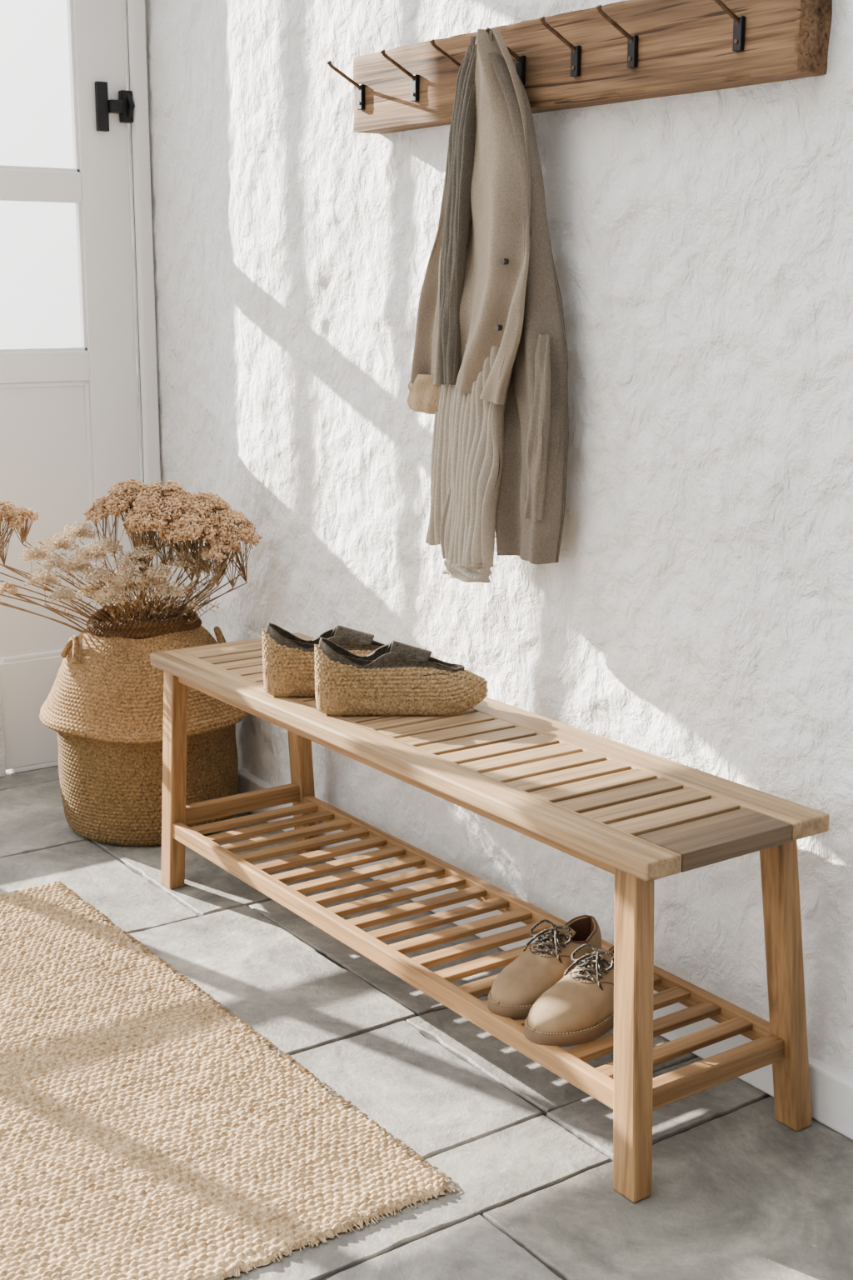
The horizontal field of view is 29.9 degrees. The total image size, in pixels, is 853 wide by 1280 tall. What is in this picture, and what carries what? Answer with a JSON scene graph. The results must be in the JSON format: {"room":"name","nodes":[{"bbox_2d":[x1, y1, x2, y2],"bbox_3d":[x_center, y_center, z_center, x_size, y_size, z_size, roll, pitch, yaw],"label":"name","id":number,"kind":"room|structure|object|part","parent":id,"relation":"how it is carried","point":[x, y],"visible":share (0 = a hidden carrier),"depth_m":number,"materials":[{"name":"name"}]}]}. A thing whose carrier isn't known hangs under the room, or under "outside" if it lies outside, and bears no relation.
{"room":"entryway","nodes":[
{"label":"entryway","id":0,"kind":"room"},
{"bbox_2d":[123,0,164,601],"bbox_3d":[-0.689,-1.041,3.975,0.108,2.700,0.060,-9,15,-34],"label":"door frame","id":1,"kind":"structure","parent":0,"point":[125,2],"depth_m":3.94,"materials":[{"name":"paint"}]},
{"bbox_2d":[0,765,852,1279],"bbox_3d":[-0.820,0.849,1.763,3.239,0.031,4.649,-9,15,-34],"label":"floor","id":2,"kind":"structure","parent":0,"point":[741,1194],"depth_m":2.35,"materials":[{"name":"tile"}]},
{"bbox_2d":[0,675,5,776],"bbox_3d":[-2.311,0.393,3.124,3.049,0.260,0.060,-9,15,-34],"label":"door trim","id":3,"kind":"structure","parent":2,"relation":"on","point":[2,767],"depth_m":3.97,"materials":[{"name":"paint"}]},
{"bbox_2d":[8,760,58,773],"bbox_3d":[-0.894,0.300,4.132,0.380,0.012,0.054,-9,15,-34],"label":"threshold","id":4,"kind":"object","parent":2,"relation":"on","point":[52,763],"visible":0.24,"depth_m":4.04,"materials":[{"name":"white paint"}]},
{"bbox_2d":[0,655,64,769],"bbox_3d":[-0.954,0.172,4.054,0.269,0.273,0.044,-9,15,-34],"label":"panel","id":5,"kind":"object","parent":4,"relation":"on","point":[26,685],"visible":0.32,"depth_m":4.00,"materials":[{"name":"white paint"}]},
{"bbox_2d":[1,650,62,662],"bbox_3d":[-0.950,0.034,4.016,0.247,0.012,0.020,-9,15,-34],"label":"bead","id":6,"kind":"object","parent":5,"relation":"on","point":[51,653],"visible":0.54,"depth_m":3.98,"materials":[{"name":"white paint"}]},
{"bbox_2d":[72,0,144,609],"bbox_3d":[-0.789,-0.834,3.947,0.127,2.283,0.044,-9,15,-34],"label":"stile","id":7,"kind":"object","parent":4,"relation":"on","point":[99,37],"visible":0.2,"depth_m":3.90,"materials":[{"name":"white paint"}]},
{"bbox_2d":[0,168,81,203],"bbox_3d":[-0.938,-1.075,3.785,0.239,0.070,0.044,-9,15,-34],"label":"rail","id":8,"kind":"object","parent":7,"relation":"attached to","point":[19,185],"visible":1,"depth_m":3.78,"materials":[{"name":"white paint"}]},
{"bbox_2d":[0,165,79,172],"bbox_3d":[-0.933,-1.112,3.771,0.239,0.008,0.018,-9,15,-34],"label":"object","id":9,"kind":"object","parent":8,"relation":"on","point":[3,167],"visible":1,"depth_m":3.77,"materials":[{"name":"white paint"}]},
{"bbox_2d":[95,80,134,131],"bbox_3d":[-0.743,-1.276,3.827,0.090,0.113,0.042,-9,15,-34],"label":"door handle","id":10,"kind":"object","parent":7,"relation":"attached to","point":[124,106],"depth_m":3.82,"materials":[{"name":"black metal"}]},
{"bbox_3d":[-0.775,-1.274,3.820,0.028,0.113,0.016,-9,15,-34],"label":"plate","id":11,"kind":"part","parent":10,"relation":"part of","materials":[{"name":"black metal"}]},
{"bbox_3d":[-0.747,-1.278,3.831,0.032,0.030,0.026,-9,15,-34],"label":"arm","id":12,"kind":"part","parent":10,"relation":"part of","materials":[{"name":"black metal"}]},
{"bbox_3d":[-0.711,-1.282,3.841,0.012,0.058,0.031,-9,15,-34],"label":"knob","id":13,"kind":"part","parent":10,"relation":"part of","materials":[{"name":"black metal"}]},
{"bbox_2d":[39,600,249,845],"bbox_3d":[-0.627,0.175,3.597,0.459,0.491,0.459,-9,15,-34],"label":"basket","id":14,"kind":"object","parent":2,"relation":"on","point":[104,703],"visible":0.71,"depth_m":3.44,"materials":[{"name":"wicker"}]},
{"bbox_3d":[-0.771,0.018,3.479,0.029,0.056,0.091,-7,14,-29],"label":"handle","id":15,"kind":"part","parent":14,"relation":"part of","materials":[{"name":"brown wicker"}]},
{"bbox_2d":[0,477,262,634],"bbox_3d":[-0.706,-0.140,3.479,0.709,0.421,0.247,1,13,2],"label":"dried flowers","id":16,"kind":"object","parent":14,"relation":"in","point":[178,515],"visible":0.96,"depth_m":3.42,"materials":[{"name":"beige plant"}]},
{"bbox_3d":[-0.462,-0.004,3.582,0.029,0.056,0.091,-1,13,-7],"label":"handle","id":17,"kind":"part","parent":14,"relation":"part of","materials":[{"name":"brown wicker"}]},
{"bbox_2d":[0,880,459,1279],"bbox_3d":[-0.788,0.684,2.419,1.078,0.007,1.389,-9,15,-34],"label":"jute rug","id":18,"kind":"object","parent":2,"relation":"on","point":[148,1132],"visible":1,"depth_m":2.30,"materials":[{"name":"beige wicker"}]},
{"bbox_2d":[26,840,771,1279],"bbox_3d":[-0.825,0.848,1.727,3.290,0.001,4.800,-9,15,-34],"label":"grout","id":19,"kind":"object","parent":2,"relation":"attached to","point":[427,1036],"depth_m":2.31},
{"bbox_2d":[150,632,829,1202],"bbox_3d":[0.011,0.367,2.735,0.375,0.494,1.452,-9,15,-34],"label":"wooden bench","id":20,"kind":"object","parent":2,"relation":"on","point":[641,817],"visible":0.87,"depth_m":2.40,"materials":[{"name":"brown wood"}]},
{"bbox_3d":[-0.506,0.275,3.205,0.042,0.468,0.074,-9,15,-34],"label":"leg","id":21,"kind":"part","parent":20,"relation":"part of","materials":[{"name":"brown wood"}]},
{"bbox_2d":[185,783,299,824],"bbox_3d":[-0.380,0.338,3.315,0.302,0.036,0.024,-9,15,-34],"label":"crossbar","id":22,"kind":"object","parent":20,"relation":"attached to","point":[198,812],"depth_m":3.30,"materials":[{"name":"brown wood"}]},
{"bbox_3d":[-0.266,0.238,3.371,0.077,0.468,0.074,-9,15,-34],"label":"leg","id":23,"kind":"part","parent":20,"relation":"part of","materials":[{"name":"brown wood"}]},
{"bbox_2d":[261,622,385,697],"bbox_3d":[-0.143,0.028,2.828,0.293,0.126,0.105,0,13,-3],"label":"slipper","id":24,"kind":"object","parent":20,"relation":"on","point":[288,671],"visible":0.52,"depth_m":2.79,"materials":[{"name":"beige wicker"}]},
{"bbox_3d":[-0.121,0.500,2.688,0.020,0.032,1.355,-9,15,-34],"label":"shelf rail","id":25,"kind":"part","parent":20,"relation":"part of","materials":[{"name":"brown wood"}]},
{"bbox_2d":[314,637,488,715],"bbox_3d":[-0.042,0.056,2.706,0.293,0.126,0.105,0,13,-1],"label":"slipper","id":26,"kind":"object","parent":20,"relation":"on","point":[397,678],"visible":1,"depth_m":2.67,"materials":[{"name":"beige wicker"}]},
{"bbox_3d":[0.128,0.463,2.860,0.020,0.032,1.355,-9,15,-34],"label":"shelf rail","id":27,"kind":"part","parent":20,"relation":"part of","materials":[{"name":"brown wood"}]},
{"bbox_2d":[487,915,601,1019],"bbox_3d":[0.189,0.488,2.452,0.104,0.104,0.252,10,16,38],"label":"shoe","id":28,"kind":"object","parent":20,"relation":"on","point":[514,992],"visible":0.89,"depth_m":2.41,"materials":[{"name":"brown leather"}]},
{"bbox_2d":[524,943,614,1047],"bbox_3d":[0.243,0.508,2.361,0.104,0.104,0.252,12,17,42],"label":"shoe","id":29,"kind":"object","parent":20,"relation":"on","point":[578,1009],"visible":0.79,"depth_m":2.31,"materials":[{"name":"brown leather"}]},
{"bbox_3d":[0.275,0.517,2.126,0.042,0.468,0.070,-9,15,-34],"label":"leg","id":30,"kind":"part","parent":20,"relation":"part of","materials":[{"name":"brown wood"}]},
{"bbox_2d":[652,1034,784,1110],"bbox_3d":[0.402,0.604,2.240,0.302,0.032,0.026,-9,15,-34],"label":"crossbar","id":31,"kind":"object","parent":20,"relation":"attached to","point":[672,1087],"depth_m":2.23,"materials":[{"name":"brown wood"}]},
{"bbox_3d":[0.515,0.481,2.293,0.077,0.468,0.068,-9,15,-34],"label":"leg","id":32,"kind":"part","parent":20,"relation":"part of","materials":[{"name":"brown wood"}]},
{"bbox_2d":[146,0,852,1077],"bbox_3d":[0.187,-0.680,2.650,0.079,2.618,3.350,-8,15,-33],"label":"wall","id":33,"kind":"structure","parent":0,"point":[695,610],"depth_m":2.61,"materials":[{"name":"paint"}]},
{"bbox_2d":[237,768,852,1139],"bbox_3d":[0.309,0.578,2.738,0.038,0.085,2.600,-9,15,-34],"label":"baseboard","id":34,"kind":"structure","parent":33,"relation":"attached to","point":[831,1088],"depth_m":2.50,"materials":[{"name":"white paint"}]},
{"bbox_2d":[327,0,832,134],"bbox_3d":[0.171,-0.903,2.500,0.142,0.135,1.077,-9,15,-34],"label":"coat rack","id":35,"kind":"object","parent":33,"relation":"attached to","point":[628,50],"visible":0.79,"depth_m":2.35,"materials":[{"name":"brown wood"}]},
{"bbox_3d":[-0.146,-1.013,2.877,0.072,0.047,0.006,-9,15,-34],"label":"rod","id":36,"kind":"part","parent":35,"relation":"part of","materials":[{"name":"brown metal"}]},
{"bbox_3d":[-0.119,-0.986,2.903,0.008,0.044,0.016,-9,15,-34],"label":"plate","id":37,"kind":"part","parent":35,"relation":"part of","materials":[{"name":"black metal"}]},
{"bbox_3d":[-0.047,-0.982,2.740,0.072,0.047,0.006,-9,15,-34],"label":"rod","id":38,"kind":"part","parent":35,"relation":"part of","materials":[{"name":"brown metal"}]},
{"bbox_3d":[-0.020,-0.955,2.766,0.008,0.044,0.016,-9,15,-34],"label":"plate","id":39,"kind":"part","parent":35,"relation":"part of","materials":[{"name":"black metal"}]},
{"bbox_3d":[0.037,-0.956,2.625,0.072,0.047,0.006,-9,15,-34],"label":"rod","id":40,"kind":"part","parent":35,"relation":"part of","materials":[{"name":"brown metal"}]},
{"bbox_2d":[425,44,507,582],"bbox_3d":[0.060,-0.531,2.685,0.076,0.863,0.206,-9,15,-34],"label":"scarf","id":41,"kind":"object","parent":35,"relation":"hanging from","point":[467,463],"visible":0.91,"depth_m":2.67,"materials":[{"name":"beige fabric"}]},
{"bbox_2d":[407,26,569,564],"bbox_3d":[0.079,-0.559,2.650,0.123,0.840,0.372,-11,17,-42],"label":"jacket","id":42,"kind":"object","parent":35,"relation":"hanging from","point":[512,301],"visible":0.95,"depth_m":2.57,"materials":[{"name":"grey fabric"}]},
{"bbox_3d":[0.093,-0.674,2.579,0.075,0.577,0.194,-9,15,-34],"label":"panel","id":43,"kind":"part","parent":42,"relation":"part of","materials":[{"name":"beige fabric"}]},
{"bbox_3d":[0.136,-0.543,2.601,0.112,0.830,0.210,-9,15,-34],"label":"panel","id":44,"kind":"part","parent":42,"relation":"part of","materials":[{"name":"fabric"}]},
{"bbox_3d":[0.180,-0.342,2.583,0.026,0.299,0.052,-9,15,-34],"label":"panel","id":45,"kind":"part","parent":42,"relation":"part of","materials":[{"name":"fabric"}]},
{"bbox_3d":[0.122,-0.930,2.507,0.072,0.047,0.006,-9,15,-34],"label":"rod","id":46,"kind":"part","parent":35,"relation":"part of","materials":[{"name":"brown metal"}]},
{"bbox_3d":[0.149,-0.902,2.533,0.008,0.044,0.016,-9,15,-34],"label":"plate","id":47,"kind":"part","parent":35,"relation":"part of","materials":[{"name":"black metal"}]},
{"bbox_3d":[0.200,-0.905,2.400,0.072,0.047,0.006,-9,15,-34],"label":"rod","id":48,"kind":"part","parent":35,"relation":"part of","materials":[{"name":"brown metal"}]},
{"bbox_3d":[0.227,-0.878,2.426,0.008,0.044,0.016,-9,15,-34],"label":"plate","id":49,"kind":"part","parent":35,"relation":"part of","materials":[{"name":"black metal"}]},
{"bbox_3d":[0.273,-0.883,2.299,0.072,0.047,0.006,-9,15,-34],"label":"rod","id":50,"kind":"part","parent":35,"relation":"part of","materials":[{"name":"brown metal"}]},
{"bbox_3d":[0.300,-0.856,2.325,0.008,0.044,0.016,-9,15,-34],"label":"plate","id":51,"kind":"part","parent":35,"relation":"part of","materials":[{"name":"black metal"}]},
{"bbox_3d":[0.395,-0.845,2.131,0.072,0.047,0.006,-9,15,-34],"label":"rod","id":52,"kind":"part","parent":35,"relation":"part of","materials":[{"name":"brown metal"}]},
{"bbox_3d":[0.422,-0.818,2.156,0.008,0.044,0.016,-9,15,-34],"label":"plate","id":53,"kind":"part","parent":35,"relation":"part of","materials":[{"name":"black metal"}]},
{"bbox_3d":[-1.043,-1.263,3.666,0.005,1.333,0.035,-9,15,-34],"label":"frame hinge","id":54,"kind":"object","parent":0,"visible":0},
{"bbox_2d":[0,350,93,662],"bbox_3d":[-0.950,-0.943,3.806,0.269,2.010,0.044,-9,15,-34],"label":"panel","id":55,"kind":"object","parent":54,"relation":"attached to","point":[77,382],"depth_m":3.92,"materials":[{"name":"white paint"}]},
{"bbox_2d":[0,347,87,352],"bbox_3d":[-0.935,-0.701,3.862,0.239,0.008,0.018,-9,15,-34],"label":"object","id":56,"kind":"object","parent":55,"relation":"on","point":[47,349],"visible":1,"depth_m":3.86,"materials":[{"name":"white paint"}]},
{"bbox_3d":[-0.939,-0.663,3.877,0.239,0.073,0.044,-9,15,-34],"label":"middle rail","id":57,"kind":"part","parent":55,"relation":"part of","materials":[{"name":"white wood"}]},
{"bbox_3d":[-0.953,-0.293,3.950,0.269,0.680,0.023,-9,15,-34],"label":"panel","id":58,"kind":"part","parent":55,"relation":"part of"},
{"bbox_2d":[66,0,79,172],"bbox_3d":[-0.838,-1.494,3.754,0.008,0.761,0.018,-9,15,-34],"label":"bead","id":59,"kind":"object","parent":55,"relation":"attached to","point":[69,2],"visible":1,"depth_m":3.79,"materials":[{"name":"white paint"}]},
{"bbox_2d":[75,202,87,350],"bbox_3d":[-0.840,-0.882,3.890,0.008,0.351,0.018,-9,15,-34],"label":"bead","id":60,"kind":"object","parent":55,"relation":"attached to","point":[78,205],"visible":1,"depth_m":3.88,"materials":[{"name":"white paint"}]},
{"bbox_2d":[83,380,98,610],"bbox_3d":[-0.843,-0.308,4.016,0.012,0.680,0.020,-9,15,-34],"label":"bead","id":61,"kind":"object","parent":55,"relation":"attached to","point":[87,402],"visible":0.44,"depth_m":3.97,"materials":[{"name":"white paint"}]}
]}

